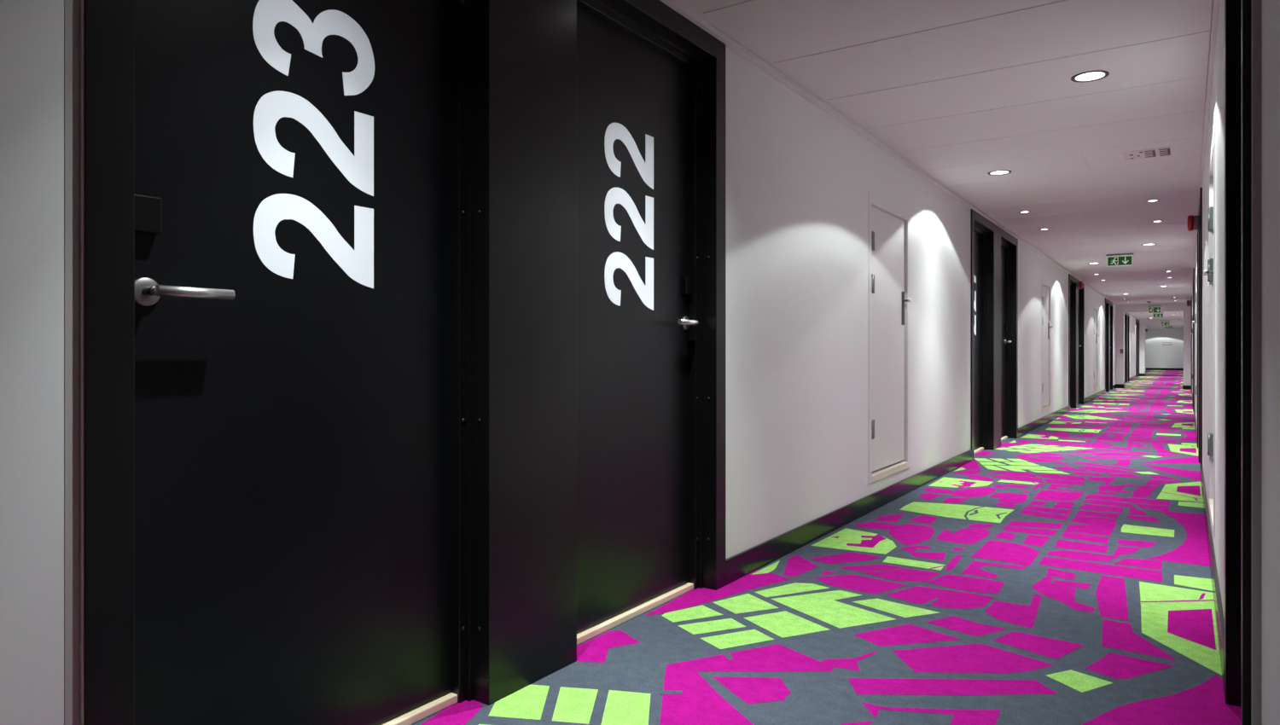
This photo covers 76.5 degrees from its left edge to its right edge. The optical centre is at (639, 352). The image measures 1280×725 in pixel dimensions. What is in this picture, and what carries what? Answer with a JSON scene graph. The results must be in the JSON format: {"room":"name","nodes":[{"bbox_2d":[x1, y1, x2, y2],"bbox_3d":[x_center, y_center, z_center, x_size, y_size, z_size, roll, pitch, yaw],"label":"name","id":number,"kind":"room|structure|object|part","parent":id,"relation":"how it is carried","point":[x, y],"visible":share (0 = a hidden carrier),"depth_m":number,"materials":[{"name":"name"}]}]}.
{"room":"hotel corridor","nodes":[
{"label":"hotel corridor","id":0,"kind":"room"},
{"bbox_2d":[0,0,1135,724],"bbox_3d":[11.682,-0.168,21.006,0.933,2.235,54.900,0,0,34],"label":"wall","id":1,"kind":"structure","parent":0,"point":[800,181],"depth_m":3.69,"materials":[{"name":"white paint"}]},
{"bbox_2d":[64,0,83,724],"bbox_3d":[-0.995,-0.151,1.400,0.096,2.203,0.026,0,0,34],"label":"trim","id":2,"kind":"structure","parent":1,"relation":"attached to","point":[73,9],"depth_m":1.38,"materials":[{"name":"grey"}]},
{"bbox_2d":[134,0,451,724],"bbox_3d":[-0.733,-0.110,1.864,0.110,2.068,0.836,0,0,34],"label":"door","id":3,"kind":"structure","parent":1,"relation":"in","point":[293,158],"depth_m":1.81,"materials":[{"name":"black paint"}]},
{"bbox_3d":[-0.869,-0.116,1.584,0.023,0.021,0.151,0,0,34],"label":"lever","id":4,"kind":"part","parent":3,"relation":"part of","materials":[{"name":"silver metal"}]},
{"bbox_2d":[83,0,725,724],"bbox_3d":[-0.360,-0.151,2.385,0.150,2.203,2.317,0,0,34],"label":"door frame","id":5,"kind":"structure","parent":1,"relation":"attached to","point":[514,62],"depth_m":2.22,"materials":[{"name":"black paint"}]},
{"bbox_2d":[576,5,698,634],"bbox_3d":[-0.025,-0.110,2.917,0.110,2.068,0.842,0,0,34],"label":"door","id":6,"kind":"structure","parent":1,"relation":"in","point":[635,285],"depth_m":2.91,"materials":[{"name":"black paint"}]},
{"bbox_3d":[0.189,-0.116,3.161,0.028,0.021,0.140,0,0,34],"label":"lever","id":7,"kind":"part","parent":6,"relation":"part of","materials":[{"name":"silver metal"}]},
{"bbox_2d":[868,192,910,484],"bbox_3d":[1.574,-0.083,5.193,0.128,1.733,0.858,0,0,34],"label":"door","id":8,"kind":"structure","parent":1,"relation":"in","point":[889,299],"depth_m":5.19,"materials":[{"name":"white paint"}]},
{"bbox_3d":[1.560,0.762,5.202,0.096,0.044,0.760,0,0,34],"label":"sill","id":9,"kind":"part","parent":8,"relation":"part of","materials":[{"name":"beige paint"}]},
{"bbox_3d":[1.766,-0.295,5.453,0.011,0.224,0.038,0,0,34],"label":"handle plate","id":10,"kind":"part","parent":8,"relation":"part of","materials":[{"name":"grey metal"}]},
{"bbox_2d":[659,0,1140,320],"bbox_3d":[10.018,-1.265,17.667,0.034,0.024,47.500,0,0,34],"label":"trim","id":11,"kind":"structure","parent":1,"relation":"attached to","point":[675,5],"depth_m":4.14,"materials":[{"name":"white paint"}]},
{"bbox_2d":[725,371,1146,585],"bbox_3d":[10.009,0.899,17.673,0.014,0.102,47.500,0,0,34],"label":"baseboard","id":12,"kind":"structure","parent":1,"relation":"attached to","point":[738,566],"depth_m":4.41,"materials":[{"name":"black"}]},
{"bbox_2d":[973,231,981,450],"bbox_3d":[3.113,-0.110,7.580,0.110,2.068,0.836,0,0,34],"label":"door","id":13,"kind":"structure","parent":1,"relation":"in","point":[977,238],"depth_m":7.77,"materials":[{"name":"black paint"}]},
{"bbox_2d":[970,209,1018,460],"bbox_3d":[3.486,-0.151,8.102,0.150,2.203,2.317,0,0,34],"label":"door frame","id":14,"kind":"structure","parent":1,"relation":"attached to","point":[993,237],"depth_m":7.93,"materials":[{"name":"black paint"}]},
{"bbox_2d":[1000,246,1011,437],"bbox_3d":[3.821,-0.110,8.633,0.110,2.068,0.842,0,0,34],"label":"door","id":15,"kind":"structure","parent":1,"relation":"in","point":[1003,328],"depth_m":8.86,"materials":[{"name":"black paint"}]},
{"bbox_2d":[1041,279,1053,412],"bbox_3d":[5.449,-0.083,10.954,0.128,1.733,0.858,0,0,34],"label":"door","id":16,"kind":"structure","parent":1,"relation":"in","point":[1046,287],"depth_m":11.08,"materials":[{"name":"white paint"}]},
{"bbox_3d":[5.436,0.762,10.962,0.096,0.044,0.760,0,0,34],"label":"sill","id":17,"kind":"part","parent":16,"relation":"part of","materials":[{"name":"beige paint"}]},
{"bbox_3d":[5.642,-0.295,11.213,0.011,0.224,0.038,0,0,34],"label":"handle plate","id":18,"kind":"part","parent":16,"relation":"part of","materials":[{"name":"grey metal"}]},
{"bbox_2d":[1068,273,1084,411],"bbox_3d":[7.444,-0.151,13.985,0.150,2.203,2.317,0,0,34],"label":"door frame","id":19,"kind":"structure","parent":1,"relation":"attached to","point":[1076,297],"depth_m":13.81,"materials":[{"name":"black paint"}]},
{"bbox_2d":[1076,281,1082,289],"bbox_3d":[7.535,-1.150,13.913,0.080,0.136,0.136,0,0,34],"label":"fire alarm","id":20,"kind":"object","parent":1,"relation":"attached to","point":[1079,284],"visible":1,"depth_m":13.88,"materials":[{"name":"red plastic"}]},
{"bbox_2d":[1093,306,1099,390],"bbox_3d":[9.441,-0.083,16.886,0.128,1.733,0.858,0,0,34],"label":"door","id":21,"kind":"structure","parent":1,"relation":"in","point":[1096,335],"depth_m":16.98,"materials":[{"name":"white paint"}]},
{"bbox_3d":[9.427,-0.083,16.895,0.094,1.733,0.858,0,0,34],"label":"frame","id":22,"kind":"part","parent":21,"relation":"part of","materials":[{"name":"white paint"}]},
{"bbox_2d":[1105,298,1112,391],"bbox_3d":[11.352,-0.151,19.793,0.150,2.203,2.317,0,0,34],"label":"door frame","id":23,"kind":"structure","parent":1,"relation":"attached to","point":[1108,305],"depth_m":19.62,"materials":[{"name":"black paint"}]},
{"bbox_2d":[1124,312,1129,383],"bbox_3d":[15.371,-0.151,25.767,0.150,2.203,2.317,0,0,34],"label":"door frame","id":24,"kind":"structure","parent":1,"relation":"attached to","point":[1126,315],"depth_m":25.58,"materials":[{"name":"black paint"}]},
{"bbox_2d":[1135,319,1139,377],"bbox_3d":[19.111,-0.151,31.326,0.150,2.203,2.317,0,0,34],"label":"door frame","id":25,"kind":"structure","parent":1,"relation":"attached to","point":[1137,320],"depth_m":31.13,"materials":[{"name":"black paint"}]},
{"bbox_2d":[411,370,1241,724],"bbox_3d":[12.498,0.949,20.457,3.100,0.002,55.100,0,0,34],"label":"floor","id":26,"kind":"structure","parent":0,"point":[1060,574],"depth_m":2.92,"materials":[{"name":"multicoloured carpet"}]},
{"bbox_2d":[676,0,1213,328],"bbox_3d":[12.582,-1.300,20.582,3.100,0.050,55.400,0,0,34],"label":"ceiling","id":27,"kind":"structure","parent":0,"point":[964,91],"depth_m":4.07,"materials":[{"name":"white paint"}]},
{"bbox_2d":[987,169,1011,175],"bbox_3d":[2.548,-1.273,5.758,0.156,0.004,0.156,0,0,34],"label":"recessed light","id":28,"kind":"object","parent":27,"relation":"in","point":[1002,171],"visible":1,"depth_m":5.75,"materials":[{"name":"white"}]},
{"bbox_3d":[2.548,-1.273,5.758,0.078,0.002,0.078,0,0,34],"label":"bulb","id":29,"kind":"part","parent":28,"relation":"part of","materials":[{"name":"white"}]},
{"bbox_2d":[1070,69,1109,82],"bbox_3d":[2.077,-1.273,3.749,0.156,0.004,0.156,0,0,34],"label":"recessed light","id":30,"kind":"object","parent":27,"relation":"in","point":[1090,76],"visible":1,"depth_m":3.75,"materials":[{"name":"white"}]},
{"bbox_3d":[2.077,-1.273,3.749,0.078,0.002,0.078,0,0,34],"label":"bulb","id":31,"kind":"part","parent":30,"relation":"part of","materials":[{"name":"white glass"}]},
{"bbox_2d":[1105,253,1133,267],"bbox_3d":[6.214,-1.196,10.523,0.304,0.156,0.044,0,0,34],"label":"exit sign","id":32,"kind":"object","parent":27,"relation":"hanging from","point":[1122,259],"visible":1,"depth_m":10.51,"materials":[{"name":"green plastic"}]},
{"bbox_2d":[1122,146,1170,161],"bbox_3d":[3.254,-1.274,5.217,0.255,0.005,0.270,0,0,34],"label":"plate","id":33,"kind":"object","parent":27,"relation":"attached to","point":[1160,152],"visible":1,"depth_m":5.21,"materials":[{"name":"white metal"}]},
{"bbox_2d":[1146,199,1159,202],"bbox_3d":[4.310,-1.273,6.827,0.092,0.004,0.092,0,0,34],"label":"recessed light","id":34,"kind":"object","parent":27,"relation":"in","point":[1150,200],"visible":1,"depth_m":6.82,"materials":[{"name":"white"}]},
{"bbox_2d":[1152,312,1163,317],"bbox_3d":[16.674,-1.199,26.145,0.294,0.148,0.044,0,0,34],"label":"exit sign","id":35,"kind":"object","parent":27,"relation":"hanging from","point":[1156,315],"visible":0.94,"depth_m":26.14,"materials":[{"name":"green plastic"}]},
{"bbox_2d":[1115,302,1191,389],"bbox_3d":[13.430,-0.165,21.277,1.666,2.230,0.224,0,0,34],"label":"wall","id":36,"kind":"structure","parent":0,"point":[1120,310],"depth_m":21.27,"materials":[{"name":"white paint"}]},
{"bbox_3d":[13.430,0.900,21.277,1.662,0.100,0.224,0,0,34],"label":"skirting","id":37,"kind":"part","parent":36,"relation":"part of","materials":[{"name":"black paint"}]},
{"bbox_2d":[1147,305,1161,313],"bbox_3d":[13.397,-1.117,21.149,0.294,0.183,0.044,0,0,34],"label":"exit sign","id":38,"kind":"object","parent":36,"relation":"attached to","point":[1151,309],"visible":1,"depth_m":21.14,"materials":[{"name":"green plastic"}]},
{"bbox_2d":[1139,320,1183,376],"bbox_3d":[20.715,-0.165,32.104,1.666,2.230,0.224,0,0,34],"label":"wall","id":39,"kind":"structure","parent":0,"point":[1147,322],"depth_m":32.42,"materials":[{"name":"white paint"}]},
{"bbox_2d":[1161,321,1169,325],"bbox_3d":[20.682,-1.134,31.977,0.294,0.168,0.044,0,0,34],"label":"exit sign","id":40,"kind":"object","parent":39,"relation":"attached to","point":[1164,323],"visible":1,"depth_m":31.96,"materials":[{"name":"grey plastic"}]},
{"bbox_2d":[1145,328,1183,368],"bbox_3d":[27.821,-0.168,43.323,2.800,2.235,0.150,0,0,34],"label":"wall","id":41,"kind":"structure","parent":0,"point":[1157,355],"depth_m":43.19,"materials":[{"name":"white paint"}]},
{"bbox_2d":[1145,367,1183,370],"bbox_3d":[27.734,0.895,43.284,2.499,0.110,0.012,0,0,34],"label":"baseboard","id":42,"kind":"structure","parent":41,"relation":"attached to","point":[1146,369],"depth_m":43.26,"materials":[{"name":"black paint"}]},
{"bbox_2d":[1162,342,1171,345],"bbox_3d":[27.974,-0.450,43.120,0.420,0.140,0.014,0,0,34],"label":"notice","id":43,"kind":"object","parent":41,"relation":"attached to","point":[1170,343],"visible":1,"depth_m":43.12,"materials":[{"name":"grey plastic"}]},
{"bbox_2d":[1192,0,1279,724],"bbox_3d":[13.513,-0.168,19.775,0.148,2.235,54.900,0,0,34],"label":"wall","id":44,"kind":"structure","parent":0,"point":[1270,8],"depth_m":1.44,"materials":[{"name":"white paint"}]},
{"bbox_2d":[1186,300,1191,306],"bbox_3d":[12.738,-1.140,18.850,0.080,0.136,0.136,0,0,34],"label":"fire alarm","id":45,"kind":"object","parent":44,"relation":"attached to","point":[1189,302],"visible":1,"depth_m":18.81,"materials":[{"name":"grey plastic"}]},
{"bbox_2d":[1191,295,1192,390],"bbox_3d":[12.838,-0.151,18.792,0.150,2.203,2.317,0,0,34],"label":"door frame","id":46,"kind":"structure","parent":44,"relation":"attached to","point":[1191,295],"depth_m":17.87,"materials":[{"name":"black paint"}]},
{"bbox_2d":[1190,302,1192,394],"bbox_3d":[10.615,-0.083,15.553,0.128,1.733,0.858,0,0,34],"label":"door","id":47,"kind":"structure","parent":44,"relation":"in","point":[1192,303],"depth_m":15.88,"materials":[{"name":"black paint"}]},
{"bbox_3d":[10.629,-0.083,15.544,0.094,1.733,0.858,0,0,34],"label":"frame","id":48,"kind":"part","parent":47,"relation":"part of","materials":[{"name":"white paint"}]},
{"bbox_2d":[1187,215,1198,231],"bbox_3d":[4.873,-1.140,7.159,0.080,0.136,0.136,0,0,34],"label":"fire alarm","id":49,"kind":"object","parent":44,"relation":"attached to","point":[1192,220],"visible":1,"depth_m":7.12,"materials":[{"name":"red plastic"}]},
{"bbox_2d":[1192,267,1194,412],"bbox_3d":[8.931,-0.151,12.984,0.150,2.203,2.317,0,0,34],"label":"door frame","id":50,"kind":"structure","parent":44,"relation":"attached to","point":[1194,268],"depth_m":12.26,"materials":[{"name":"black paint"}]},
{"bbox_2d":[1192,269,1197,420],"bbox_3d":[6.624,-0.083,9.621,0.128,1.733,0.858,0,0,34],"label":"door","id":51,"kind":"structure","parent":44,"relation":"in","point":[1194,322],"depth_m":9.28,"materials":[{"name":"white paint"}]},
{"bbox_3d":[6.638,-0.083,9.612,0.094,1.733,0.858,0,0,34],"label":"frame","id":52,"kind":"part","parent":51,"relation":"part of","materials":[{"name":"white paint"}]},
{"bbox_2d":[1197,187,1202,464],"bbox_3d":[4.973,-0.151,7.102,0.150,2.203,2.317,0,0,34],"label":"door frame","id":53,"kind":"structure","parent":44,"relation":"attached to","point":[1200,211],"depth_m":6.23,"materials":[{"name":"black paint"}]},
{"bbox_2d":[1190,0,1220,300],"bbox_3d":[13.444,-1.266,19.821,0.018,0.022,54.900,0,0,34],"label":"trim","id":54,"kind":"structure","parent":44,"relation":"attached to","point":[1216,2],"depth_m":3.88,"materials":[{"name":"white paint"}]},
{"bbox_2d":[1190,385,1224,693],"bbox_3d":[15.199,0.899,22.425,0.014,0.102,48.620,0,0,34],"label":"baseboard","id":55,"kind":"structure","parent":44,"relation":"attached to","point":[1216,590],"depth_m":3.13,"materials":[{"name":"black"}]},
{"bbox_2d":[1203,128,1215,537],"bbox_3d":[2.688,-0.083,3.772,0.128,1.733,0.858,0,0,34],"label":"door","id":56,"kind":"structure","parent":44,"relation":"in","point":[1210,272],"depth_m":4.08,"materials":[{"name":"white paint"}]},
{"bbox_3d":[2.474,-0.347,3.527,0.046,0.026,0.026,0,0,34],"label":"knob","id":57,"kind":"part","parent":56,"relation":"part of","materials":[{"name":"silver metal"}]},
{"bbox_3d":[2.701,0.762,3.763,0.096,0.044,0.760,0,0,34],"label":"sill","id":58,"kind":"part","parent":56,"relation":"part of","materials":[{"name":"beige paint"}]},
{"bbox_3d":[2.702,-0.083,3.762,0.094,1.733,0.858,0,0,34],"label":"frame","id":59,"kind":"part","parent":56,"relation":"part of","materials":[{"name":"white paint"}]},
{"bbox_2d":[1224,0,1250,724],"bbox_3d":[1.441,-0.151,1.851,0.150,2.203,0.880,0,0,34],"label":"door frame","id":60,"kind":"structure","parent":44,"relation":"attached to","point":[1237,13],"depth_m":2.18,"materials":[{"name":"black paint"}]},
{"bbox_2d":[1250,0,1261,724],"bbox_3d":[1.173,-0.152,1.485,0.086,2.205,0.026,0,0,34],"label":"trim","id":61,"kind":"structure","parent":44,"relation":"attached to","point":[1255,4],"depth_m":1.50,"materials":[{"name":"grey"}]}
]}

